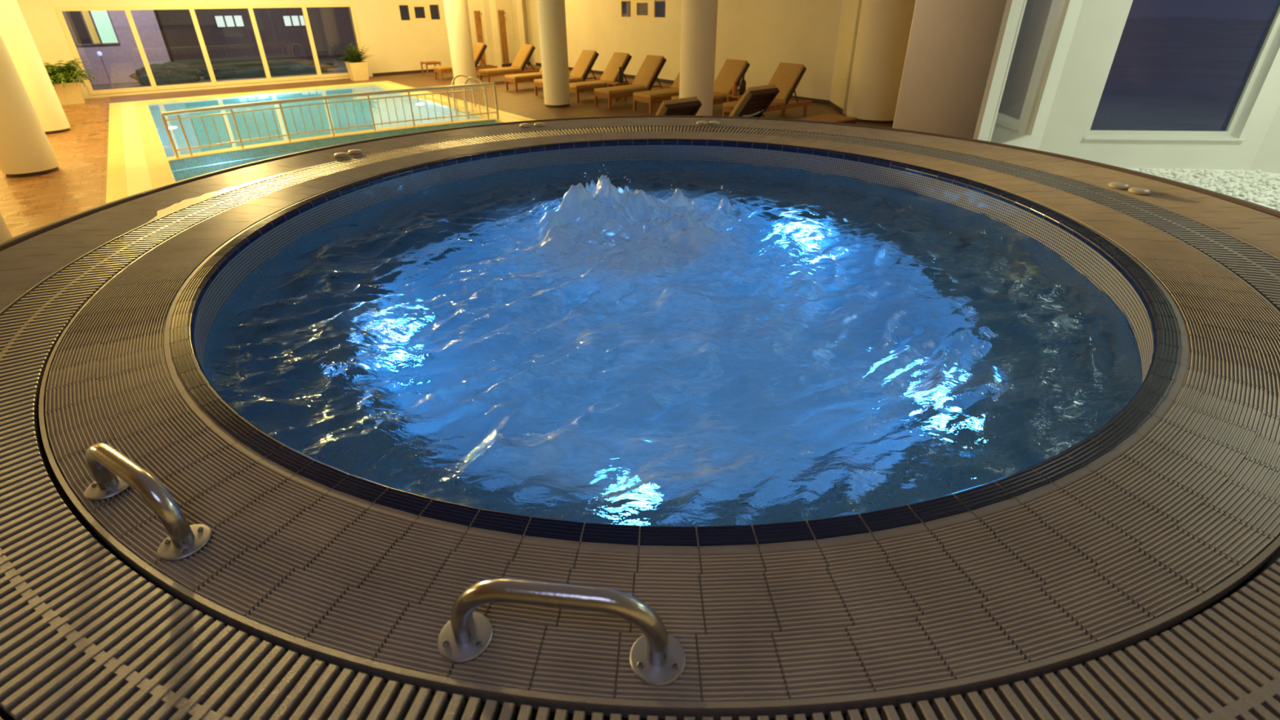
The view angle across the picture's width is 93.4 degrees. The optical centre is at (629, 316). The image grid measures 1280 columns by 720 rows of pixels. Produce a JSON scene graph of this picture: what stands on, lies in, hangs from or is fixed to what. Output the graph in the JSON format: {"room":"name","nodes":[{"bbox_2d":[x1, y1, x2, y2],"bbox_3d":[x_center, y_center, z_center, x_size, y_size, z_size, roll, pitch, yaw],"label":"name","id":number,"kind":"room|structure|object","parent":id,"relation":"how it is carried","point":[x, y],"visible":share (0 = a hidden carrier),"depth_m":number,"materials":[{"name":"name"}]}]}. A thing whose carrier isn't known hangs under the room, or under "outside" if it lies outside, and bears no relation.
{"room":"indoor pool spa","nodes":[
{"label":"indoor pool spa","id":0,"kind":"room"},
{"bbox_2d":[0,96,110,236],"bbox_3d":[-11.832,-1.632,8.236,7.500,0.050,19.100,-20,33,-32],"label":"floor tile","id":1,"kind":"structure","parent":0,"point":[79,184],"depth_m":8.74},
{"bbox_2d":[0,213,13,242],"bbox_3d":[-6.748,-2.315,5.306,0.660,3.750,0.660,-1,28,0],"label":"column","id":2,"kind":"structure","parent":1,"relation":"on","point":[5,233],"depth_m":6.19,"materials":[{"name":"white paint"}]},
{"bbox_2d":[0,33,59,177],"bbox_3d":[-9.120,-3.858,8.319,0.660,3.750,0.660,-1,28,0],"label":"column","id":3,"kind":"structure","parent":1,"relation":"on","point":[26,150],"depth_m":8.76,"materials":[{"name":"white paint"}]},
{"bbox_2d":[0,0,71,134],"bbox_3d":[-11.751,-5.402,11.340,0.660,3.750,0.660,-1,28,0],"label":"column","id":4,"kind":"structure","parent":1,"relation":"on","point":[15,32],"depth_m":11.54,"materials":[{"name":"white paint"}]},
{"bbox_2d":[42,57,100,105],"bbox_3d":[-14.649,-6.063,15.566,1.571,1.077,1.744,-20,33,-32],"label":"potted fern","id":5,"kind":"object","parent":1,"relation":"on","point":[68,91],"visible":0.88,"depth_m":15.50,"materials":[{"name":"green plant"}]},
{"bbox_2d":[52,80,84,105],"bbox_3d":[-14.664,-5.839,15.738,0.620,0.520,0.620,-20,33,-32],"label":"pot","id":6,"kind":"object","parent":5,"relation":"attached to","point":[72,93],"depth_m":15.57,"materials":[{"name":"ceramic"}]},
{"bbox_2d":[106,80,534,203],"bbox_3d":[-6.848,-4.273,13.138,7.180,0.062,12.700,-20,33,-32],"label":"trim","id":7,"kind":"structure","parent":1,"relation":"on","point":[160,172],"depth_m":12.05,"materials":[{"name":"tile"}]},
{"bbox_2d":[167,117,494,161],"bbox_3d":[-5.331,-2.920,11.753,5.770,1.212,0.580,-20,33,-32],"label":"trim","id":8,"kind":"structure","parent":7,"relation":"attached to","point":[359,132],"depth_m":11.23,"materials":[{"name":"tile"}]},
{"bbox_2d":[160,82,498,158],"bbox_3d":[-5.221,-3.802,11.356,5.798,0.716,0.342,-20,33,-32],"label":"railing","id":9,"kind":"object","parent":8,"relation":"on","point":[231,107],"visible":1,"depth_m":11.09,"materials":[{"name":"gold metal"}]},
{"bbox_2d":[91,53,348,90],"bbox_3d":[-24.554,-13.852,32.270,80.001,0.240,38.600,-20,33,-32],"label":"ground","id":10,"kind":"structure","parent":0,"point":[331,58],"depth_m":24.40,"materials":[{"name":"green plant"}]},
{"bbox_2d":[97,51,113,88],"bbox_3d":[-16.495,-7.762,18.978,0.120,1.090,0.120,-1,28,0],"label":"garden lamp","id":11,"kind":"object","parent":10,"relation":"on","point":[99,53],"visible":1,"depth_m":18.88,"materials":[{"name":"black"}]},
{"bbox_2d":[62,9,170,84],"bbox_3d":[-19.879,-10.563,20.679,5.560,4.560,5.060,-20,33,-32],"label":"house","id":12,"kind":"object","parent":10,"relation":"on","point":[109,33],"visible":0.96,"depth_m":20.21,"materials":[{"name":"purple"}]},
{"bbox_2d":[128,61,202,85],"bbox_3d":[-15.398,-7.998,20.054,2.022,0.868,0.888,-20,33,-32],"label":"hedge","id":13,"kind":"object","parent":10,"relation":"on","point":[167,73],"visible":0.82,"depth_m":19.82,"materials":[{"name":"green plant"}]},
{"bbox_2d":[208,75,292,82],"bbox_3d":[-12.543,-8.146,20.762,6.487,0.001,5.205,-1,28,0],"label":"path","id":14,"kind":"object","parent":10,"relation":"on","point":[291,76],"visible":0.12,"depth_m":20.96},
{"bbox_2d":[198,58,340,79],"bbox_3d":[-13.254,-9.053,22.104,5.024,0.670,1.137,-20,33,-32],"label":"hedge","id":15,"kind":"object","parent":10,"relation":"on","point":[277,67],"visible":0.77,"depth_m":21.71,"materials":[{"name":"green plant"}]},
{"bbox_2d":[153,4,439,63],"bbox_3d":[-16.845,-17.206,31.896,14.200,5.860,6.060,-20,33,-32],"label":"house","id":16,"kind":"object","parent":10,"relation":"on","point":[228,34],"visible":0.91,"depth_m":28.81,"materials":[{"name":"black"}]},
{"bbox_2d":[16,0,529,98],"bbox_3d":[-12.298,-8.811,17.873,21.200,3.750,0.300,-20,33,-32],"label":"wall","id":17,"kind":"structure","parent":0,"point":[394,45],"depth_m":20.34,"materials":[{"name":"paint"}]},
{"bbox_2d":[54,3,364,94],"bbox_3d":[-12.044,-8.207,18.244,7.470,2.170,0.120,-20,33,-32],"label":"window","id":18,"kind":"structure","parent":17,"relation":"in","point":[59,10],"depth_m":17.85,"materials":[{"name":"beige"}]},
{"bbox_2d":[397,4,442,21],"bbox_3d":[-7.315,-10.617,21.053,1.500,0.520,0.060,-20,33,-32],"label":"window","id":19,"kind":"structure","parent":17,"relation":"in","point":[411,6],"depth_m":21.05,"materials":[{"name":"beige"}]},
{"bbox_2d":[372,62,529,76],"bbox_3d":[-6.439,-9.232,22.460,6.150,0.100,0.015,-20,33,-32],"label":"baseboard","id":20,"kind":"structure","parent":17,"relation":"attached to","point":[528,63],"depth_m":21.44,"materials":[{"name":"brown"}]},
{"bbox_2d":[473,10,485,64],"bbox_3d":[-5.494,-10.354,22.411,0.230,1.810,0.411,-20,33,-32],"label":"shower panel","id":21,"kind":"object","parent":17,"relation":"attached to","point":[477,13],"visible":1,"depth_m":22.38,"materials":[{"name":"brown wood"}]},
{"bbox_2d":[497,9,509,62],"bbox_3d":[-4.719,-10.637,22.931,0.230,1.810,0.411,-20,33,-32],"label":"shower panel","id":22,"kind":"object","parent":17,"relation":"attached to","point":[501,12],"visible":1,"depth_m":23.01,"materials":[{"name":"brown wood"}]},
{"bbox_2d":[483,0,502,67],"bbox_3d":[-5.142,-11.189,22.229,0.240,3.750,0.500,-20,33,-32],"label":"wall","id":23,"kind":"structure","parent":0,"point":[490,9],"depth_m":22.41,"materials":[{"name":"paint"}]},
{"bbox_2d":[109,64,893,128],"bbox_3d":[-3.833,-4.960,14.384,13.700,0.050,17.700,-20,33,-32],"label":"floor","id":24,"kind":"structure","parent":0,"point":[524,102],"depth_m":15.90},
{"bbox_2d":[335,41,372,80],"bbox_3d":[-8.961,-8.388,19.764,1.069,1.165,1.140,14,31,25],"label":"potted plant","id":25,"kind":"object","parent":24,"relation":"on","point":[357,69],"visible":1,"depth_m":19.61,"materials":[{"name":"green plant"}]},
{"bbox_2d":[419,61,440,75],"bbox_3d":[-6.921,-8.649,21.012,0.550,0.420,0.540,-20,33,-32],"label":"side table","id":26,"kind":"object","parent":24,"relation":"on","point":[426,63],"visible":0.91,"depth_m":20.81,"materials":[{"name":"brown wood"}]},
{"bbox_2d":[443,0,477,84],"bbox_3d":[-4.935,-8.574,17.224,0.660,3.750,0.660,-1,28,0],"label":"column","id":27,"kind":"structure","parent":24,"relation":"on","point":[456,11],"depth_m":17.28,"materials":[{"name":"white paint"}]},
{"bbox_2d":[433,42,497,80],"bbox_3d":[-5.460,-8.465,19.957,2.010,1.036,0.620,-20,33,-32],"label":"sun lounger","id":28,"kind":"object","parent":24,"relation":"on","point":[479,48],"visible":0.68,"depth_m":19.88,"materials":[{"name":"beige fabric"}]},
{"bbox_2d":[433,65,452,70],"bbox_3d":[-5.784,-8.199,19.815,1.190,0.085,0.620,-20,33,-32],"label":"seat cushion","id":29,"kind":"object","parent":28,"relation":"on","point":[443,67],"depth_m":19.47,"materials":[{"name":"beige fabric"}]},
{"bbox_2d":[472,42,484,62],"bbox_3d":[-5.158,-8.741,20.075,0.536,0.663,0.610,-20,33,-32],"label":"cushion","id":30,"kind":"object","parent":28,"relation":"on","point":[478,48],"depth_m":19.91,"materials":[{"name":"beige fabric"}]},
{"bbox_2d":[478,44,540,83],"bbox_3d":[-3.702,-7.928,18.885,2.010,1.036,0.620,-20,33,-32],"label":"sun lounger","id":31,"kind":"object","parent":24,"relation":"on","point":[518,65],"visible":0.79,"depth_m":18.81,"materials":[{"name":"beige fabric"}]},
{"bbox_2d":[478,66,521,73],"bbox_3d":[-4.026,-7.663,18.743,1.190,0.085,0.620,-20,33,-32],"label":"seat cushion","id":32,"kind":"object","parent":31,"relation":"on","point":[505,69],"depth_m":18.60,"materials":[{"name":"beige fabric"}]},
{"bbox_2d":[511,44,533,68],"bbox_3d":[-3.400,-8.205,19.003,0.536,0.663,0.610,-20,33,-32],"label":"cushion","id":33,"kind":"object","parent":31,"relation":"on","point":[526,51],"depth_m":18.88,"materials":[{"name":"beige fabric"}]},
{"bbox_2d":[504,66,570,91],"bbox_3d":[-2.575,-7.127,17.322,2.010,1.036,0.620,-20,33,-32],"label":"sun lounger","id":34,"kind":"object","parent":24,"relation":"on","point":[529,77],"visible":0.39,"depth_m":16.92,"materials":[{"name":"brown wood"}]},
{"bbox_2d":[504,71,542,79],"bbox_3d":[-2.899,-6.861,17.180,1.190,0.085,0.620,-20,33,-32],"label":"seat cushion","id":35,"kind":"object","parent":34,"relation":"on","point":[529,76],"depth_m":16.95,"materials":[{"name":"beige fabric"}]},
{"bbox_2d":[536,0,570,107],"bbox_3d":[-1.759,-6.718,13.591,0.620,3.750,0.620,-1,28,0],"label":"column","id":36,"kind":"structure","parent":24,"relation":"on","point":[551,13],"depth_m":13.69,"materials":[{"name":"white paint"}]},
{"bbox_2d":[533,49,600,94],"bbox_3d":[-1.579,-6.586,16.263,2.010,1.036,0.620,-20,33,-32],"label":"sun lounger","id":37,"kind":"object","parent":24,"relation":"on","point":[587,59],"visible":0.65,"depth_m":16.23,"materials":[{"name":"brown wood"}]},
{"bbox_2d":[533,75,583,84],"bbox_3d":[-1.902,-6.321,16.121,1.190,0.085,0.620,-20,33,-32],"label":"seat cushion","id":38,"kind":"object","parent":37,"relation":"on","point":[571,78],"depth_m":16.07,"materials":[{"name":"beige fabric"}]},
{"bbox_2d":[569,49,596,78],"bbox_3d":[-1.276,-6.863,16.381,0.536,0.663,0.610,-20,33,-32],"label":"cushion","id":39,"kind":"object","parent":37,"relation":"on","point":[587,59],"depth_m":16.28,"materials":[{"name":"beige fabric"}]},
{"bbox_2d":[568,52,632,102],"bbox_3d":[-0.696,-6.121,15.350,2.010,1.036,0.620,-20,33,-32],"label":"sun lounger","id":40,"kind":"object","parent":24,"relation":"on","point":[618,60],"visible":0.62,"depth_m":15.28,"materials":[{"name":"brown wood"}]},
{"bbox_2d":[568,80,613,88],"bbox_3d":[-1.019,-5.856,15.208,1.190,0.085,0.620,-20,33,-32],"label":"seat cushion","id":41,"kind":"object","parent":40,"relation":"on","point":[597,83],"depth_m":15.01,"materials":[{"name":"beige fabric"}]},
{"bbox_2d":[600,52,629,81],"bbox_3d":[-0.393,-6.397,15.468,0.536,0.663,0.610,-20,33,-32],"label":"cushion","id":42,"kind":"object","parent":40,"relation":"on","point":[618,60],"depth_m":15.40,"materials":[{"name":"beige fabric"}]},
{"bbox_2d":[606,81,626,102],"bbox_3d":[-0.321,-5.593,14.995,0.360,0.420,0.350,-20,33,-32],"label":"side table","id":43,"kind":"object","parent":24,"relation":"on","point":[615,83],"visible":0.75,"depth_m":14.87,"materials":[{"name":"brown wood"}]},
{"bbox_2d":[617,66,623,83],"bbox_3d":[-0.234,-5.937,14.809,0.150,0.360,0.150,-1,28,0],"label":"bottle","id":44,"kind":"object","parent":43,"relation":"on","point":[620,74],"visible":1,"depth_m":14.77,"materials":[{"name":"black glass"}]},
{"bbox_2d":[594,54,671,108],"bbox_3d":[0.127,-5.646,14.419,2.010,1.036,0.620,-20,33,-32],"label":"sun lounger","id":45,"kind":"object","parent":24,"relation":"on","point":[651,66],"visible":0.89,"depth_m":14.35,"materials":[{"name":"beige fabric"}]},
{"bbox_2d":[594,84,648,94],"bbox_3d":[-0.196,-5.380,14.277,1.190,0.085,0.620,-20,33,-32],"label":"seat cushion","id":46,"kind":"object","parent":45,"relation":"on","point":[626,89],"depth_m":14.10,"materials":[{"name":"beige fabric"}]},
{"bbox_2d":[631,54,664,86],"bbox_3d":[0.430,-5.922,14.538,0.536,0.663,0.610,-20,33,-32],"label":"cushion","id":47,"kind":"object","parent":45,"relation":"on","point":[650,70],"depth_m":14.44,"materials":[{"name":"beige fabric"}]},
{"bbox_2d":[632,71,679,114],"bbox_3d":[1.044,-5.298,13.730,2.010,1.036,0.620,-20,33,-32],"label":"sun lounger","id":48,"kind":"object","parent":24,"relation":"on","point":[661,95],"visible":0.45,"depth_m":13.37,"materials":[{"name":"beige fabric"}]},
{"bbox_2d":[632,88,679,98],"bbox_3d":[0.720,-5.032,13.588,1.190,0.085,0.620,-20,33,-32],"label":"seat cushion","id":49,"kind":"object","parent":48,"relation":"on","point":[668,93],"depth_m":13.37,"materials":[{"name":"beige fabric"}]},
{"bbox_2d":[671,71,679,88],"bbox_3d":[1.347,-5.574,13.848,0.536,0.663,0.610,-20,33,-32],"label":"cushion","id":50,"kind":"object","parent":48,"relation":"on","point":[675,85],"depth_m":13.98,"materials":[{"name":"beige fabric"}]},
{"bbox_2d":[679,0,718,115],"bbox_3d":[1.232,-5.276,10.755,0.640,3.750,0.640,-1,28,0],"label":"column","id":51,"kind":"structure","parent":24,"relation":"on","point":[699,18],"depth_m":10.75,"materials":[{"name":"white paint"}]},
{"bbox_2d":[671,58,750,104],"bbox_3d":[1.856,-4.982,13.104,2.010,1.036,0.620,-20,33,-32],"label":"sun lounger","id":52,"kind":"object","parent":24,"relation":"on","point":[732,70],"visible":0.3,"depth_m":13.11,"materials":[{"name":"beige fabric"}]},
{"bbox_2d":[671,92,728,100],"bbox_3d":[1.532,-4.716,12.962,1.190,0.085,0.620,-20,33,-32],"label":"seat cushion","id":53,"kind":"object","parent":52,"relation":"on","point":[717,95],"depth_m":12.91,"materials":[{"name":"beige fabric"}]},
{"bbox_2d":[713,58,747,94],"bbox_3d":[2.159,-5.258,13.223,0.536,0.663,0.610,-20,33,-32],"label":"cushion","id":54,"kind":"object","parent":52,"relation":"on","point":[732,70],"depth_m":13.15,"materials":[{"name":"beige fabric"}]},
{"bbox_2d":[725,93,742,115],"bbox_3d":[2.316,-4.479,12.795,0.400,0.420,0.390,-20,33,-32],"label":"side table","id":55,"kind":"object","parent":24,"relation":"on","point":[739,96],"visible":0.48,"depth_m":12.71,"materials":[{"name":"brown wood"}]},
{"bbox_2d":[731,81,737,95],"bbox_3d":[2.192,-4.788,12.644,0.100,0.270,0.100,-1,28,0],"label":"bottle","id":56,"kind":"object","parent":55,"relation":"on","point":[734,86],"visible":1,"depth_m":12.62,"materials":[{"name":"orange metal"}]},
{"bbox_2d":[738,75,746,94],"bbox_3d":[2.375,-4.875,12.699,0.140,0.370,0.140,-1,28,0],"label":"bottle","id":57,"kind":"object","parent":55,"relation":"on","point":[742,88],"visible":0.95,"depth_m":12.66,"materials":[{"name":"black glass"}]},
{"bbox_2d":[695,84,779,117],"bbox_3d":[1.638,-3.268,9.833,0.620,1.036,2.010,-20,33,-32],"label":"sun lounger","id":58,"kind":"object","parent":24,"relation":"on","point":[755,100],"visible":0.29,"depth_m":9.28,"materials":[{"name":"brown wood"}]},
{"bbox_2d":[728,84,776,116],"bbox_3d":[1.868,-3.294,9.476,0.610,0.663,0.536,-20,33,-32],"label":"cushion","id":59,"kind":"object","parent":58,"relation":"on","point":[756,105],"depth_m":9.29,"materials":[{"name":"beige fabric"}]},
{"bbox_2d":[722,62,811,116],"bbox_3d":[2.821,-4.529,12.213,2.010,1.036,0.620,-20,33,-32],"label":"sun lounger","id":60,"kind":"object","parent":24,"relation":"on","point":[787,77],"visible":0.7,"depth_m":12.19,"materials":[{"name":"brown wood"}]},
{"bbox_2d":[723,98,786,108],"bbox_3d":[2.497,-4.264,12.071,1.190,0.085,0.620,-20,33,-32],"label":"seat cushion","id":61,"kind":"object","parent":60,"relation":"on","point":[776,103],"depth_m":11.99,"materials":[{"name":"beige fabric"}]},
{"bbox_2d":[768,62,804,100],"bbox_3d":[3.123,-4.805,12.331,0.536,0.663,0.610,-20,33,-32],"label":"cushion","id":62,"kind":"object","parent":60,"relation":"on","point":[787,77],"depth_m":12.21,"materials":[{"name":"beige fabric"}]},
{"bbox_2d":[797,113,857,124],"bbox_3d":[3.418,-3.325,10.656,1.040,0.330,0.600,-20,33,-32],"label":"bench","id":63,"kind":"object","parent":24,"relation":"on","point":[830,117],"visible":0.45,"depth_m":10.61,"materials":[{"name":"brown wood"}]},
{"bbox_2d":[844,0,915,123],"bbox_3d":[5.055,-5.747,11.553,1.240,3.750,1.240,-1,28,0],"label":"column","id":64,"kind":"structure","parent":24,"relation":"on","point":[884,26],"depth_m":11.49,"materials":[{"name":"white paint"}]},
{"bbox_2d":[510,0,527,66],"bbox_3d":[-4.276,-11.505,22.811,0.220,3.750,0.500,-20,33,-32],"label":"wall","id":65,"kind":"structure","parent":0,"point":[517,14],"depth_m":22.89,"materials":[{"name":"paint"}]},
{"bbox_2d":[627,0,665,17],"bbox_3d":[1.863,-10.072,18.774,0.200,4.800,9.500,-20,33,-32],"label":"wall","id":66,"kind":"structure","parent":0,"point":[660,5],"depth_m":20.29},
{"bbox_2d":[524,0,842,100],"bbox_3d":[0.415,-9.213,18.304,0.300,3.750,14.230,-20,33,-32],"label":"wall","id":67,"kind":"structure","parent":0,"point":[766,34],"depth_m":15.62,"materials":[{"name":"paint"}]},
{"bbox_2d":[620,0,667,18],"bbox_3d":[0.419,-9.216,18.073,0.060,0.490,2.280,-20,33,-32],"label":"window","id":68,"kind":"structure","parent":67,"relation":"in","point":[633,3],"depth_m":18.01,"materials":[{"name":"beige"}]},
{"bbox_2d":[535,62,843,114],"bbox_3d":[0.751,-7.266,18.511,0.811,0.100,14.734,-18,32,-29],"label":"baseboard","id":69,"kind":"structure","parent":67,"relation":"attached to","point":[829,103],"depth_m":14.62,"materials":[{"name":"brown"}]},
{"bbox_2d":[829,0,862,114],"bbox_3d":[4.721,-6.295,12.609,0.300,3.750,1.290,1,28,4],"label":"wall","id":70,"kind":"structure","parent":0,"point":[851,9],"depth_m":12.81,"materials":[{"name":"paint"}]},
{"bbox_2d":[892,0,1006,138],"bbox_3d":[5.318,-4.639,9.428,1.282,3.750,5.850,12,30,24],"label":"column","id":71,"kind":"structure","parent":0,"point":[952,43],"depth_m":8.18,"materials":[{"name":"paint"}]},
{"bbox_2d":[990,0,1062,142],"bbox_3d":[5.030,-3.551,7.357,0.120,3.750,3.731,11,30,22],"label":"wall","id":72,"kind":"structure","parent":0,"point":[1039,19],"depth_m":7.52,"materials":[{"name":"white paint"}]},
{"bbox_2d":[973,0,1083,150],"bbox_3d":[3.519,-2.402,5.200,1.543,3.750,0.040,-21,34,-34],"label":"wall","id":73,"kind":"structure","parent":0,"point":[1013,8],"depth_m":5.08,"materials":[{"name":"paint"}]},
{"bbox_2d":[987,0,1071,145],"bbox_3d":[3.480,-2.662,5.039,1.020,2.440,0.060,-21,34,-34],"label":"window","id":74,"kind":"structure","parent":73,"relation":"in","point":[1065,4],"depth_m":5.51,"materials":[{"name":"white"}]},
{"bbox_2d":[1039,0,1279,169],"bbox_3d":[5.137,-2.637,5.606,2.004,3.750,0.220,2,28,6],"label":"wall","id":75,"kind":"structure","parent":0,"point":[1100,24],"depth_m":5.85,"materials":[{"name":"paint"}]},
{"bbox_2d":[1083,0,1279,141],"bbox_3d":[5.230,-2.867,5.423,1.450,2.475,0.190,2,28,6],"label":"window","id":76,"kind":"structure","parent":75,"relation":"in","point":[1273,28],"depth_m":5.90,"materials":[{"name":"white"}]},
{"bbox_2d":[1090,17,1270,130],"bbox_3d":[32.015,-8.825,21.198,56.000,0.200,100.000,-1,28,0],"label":"window pane","id":77,"kind":"object","parent":76,"relation":"in","point":[1181,73],"visible":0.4,"depth_m":19.62,"materials":[{"name":"blue glass"}]},
{"bbox_2d":[1125,168,1279,435],"bbox_3d":[5.593,0.584,2.792,5.700,0.640,8.000,-1,28,0],"label":"floor","id":78,"kind":"structure","parent":0,"point":[1221,172],"depth_m":5.65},
{"bbox_2d":[1133,168,1279,211],"bbox_3d":[5.106,-0.491,4.143,4.094,0.065,4.441,-1,28,0],"label":"pebbles","id":79,"kind":"object","parent":78,"relation":"on","point":[1206,177],"visible":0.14,"depth_m":5.56,"materials":[{"name":"white gravel"}]},
{"bbox_2d":[1248,104,1279,173],"bbox_3d":[7.340,-2.122,4.563,3.073,3.750,0.220,22,35,36],"label":"wall","id":80,"kind":"structure","parent":0,"point":[1267,158],"depth_m":5.83,"materials":[{"name":"paint"}]},
{"label":"floor","id":81,"kind":"structure","parent":0,"visible":0},
{"bbox_2d":[0,115,1279,719],"bbox_3d":[0.137,0.124,3.076,5.790,1.324,5.790,-1,28,0],"label":"tub","id":82,"kind":"object","parent":81,"relation":"on","point":[1112,533],"depth_m":1.15,"materials":[{"name":"brown tile"}]},
{"bbox_2d":[84,443,212,560],"bbox_3d":[-0.974,0.333,1.180,0.389,0.139,0.086,15,31,27],"label":"grab bar","id":83,"kind":"object","parent":82,"relation":"on","point":[113,473],"visible":1,"depth_m":1.13,"materials":[{"name":"silver metal"}]},
{"bbox_2d":[146,155,361,222],"bbox_3d":[-2.079,-0.766,3.459,0.566,0.001,1.387,-1,28,0],"label":"puddle","id":84,"kind":"object","parent":82,"relation":"on","point":[188,202],"visible":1,"depth_m":3.21,"materials":[{"name":"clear liquid"}]},
{"bbox_2d":[437,577,685,686],"bbox_3d":[-0.111,0.459,0.916,0.394,0.139,0.086,3,28,7],"label":"grab bar","id":85,"kind":"object","parent":82,"relation":"on","point":[657,658],"visible":1,"depth_m":0.90,"materials":[{"name":"silver metal"}]},
{"bbox_2d":[203,159,1142,526],"bbox_3d":[0.129,-0.391,2.807,3.642,0.267,3.642,-24,36,-37],"label":"water","id":86,"kind":"object","parent":82,"relation":"in","point":[556,342],"visible":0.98,"depth_m":2.04,"materials":[{"name":"blue liquid"}]},
{"bbox_2d":[584,164,748,212],"bbox_3d":[0.178,-0.723,3.295,0.947,0.246,0.246,3,28,6],"label":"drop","id":87,"kind":"object","parent":86,"relation":"on","point":[603,165],"visible":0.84,"depth_m":3.24,"materials":[{"name":"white liquid"}]},
{"bbox_2d":[655,96,702,115],"bbox_3d":[0.311,-2.684,8.753,0.620,1.036,2.010,-20,33,-32],"label":"sun lounger","id":88,"kind":"object","parent":81,"relation":"on","point":[690,106],"visible":0.15,"depth_m":8.09,"materials":[{"name":"brown wood"}]},
{"bbox_3d":[-4.129,-2.387,10.252,5.770,0.730,3.950,-20,33,-32],"label":"pool","id":89,"kind":"object","parent":81,"relation":"in","visible":0},
{"bbox_2d":[172,150,306,182],"bbox_3d":[-4.045,-2.535,10.046,6.808,0.001,6.393,-1,28,0],"label":"pool water","id":90,"kind":"object","parent":89,"relation":"in","point":[180,175],"visible":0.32,"depth_m":9.95,"materials":[{"name":"teal liquid"}]},
{"bbox_2d":[168,120,495,180],"bbox_3d":[-5.237,-2.859,11.647,5.770,1.200,0.280,-20,33,-32],"label":"trim","id":91,"kind":"structure","parent":89,"relation":"attached to","point":[181,164],"depth_m":10.90,"materials":[{"name":"tile"}]},
{"bbox_3d":[-7.825,-4.362,14.685,5.770,1.210,8.160,-20,33,-32],"label":"swimming pool","id":92,"kind":"object","parent":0,"visible":0},
{"bbox_2d":[147,85,483,157],"bbox_3d":[-7.827,-4.903,14.394,9.525,0.001,9.999,-1,28,0],"label":"pool water","id":93,"kind":"object","parent":92,"relation":"in","point":[156,109],"visible":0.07,"depth_m":13.59,"materials":[{"name":"teal liquid"}]},
{"bbox_2d":[451,74,486,113],"bbox_3d":[-3.714,-4.824,14.131,0.544,1.542,0.704,-20,33,-32],"label":"pool ladder","id":94,"kind":"object","parent":92,"relation":"attached to","point":[459,75],"visible":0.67,"depth_m":13.94,"materials":[{"name":"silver metal"}]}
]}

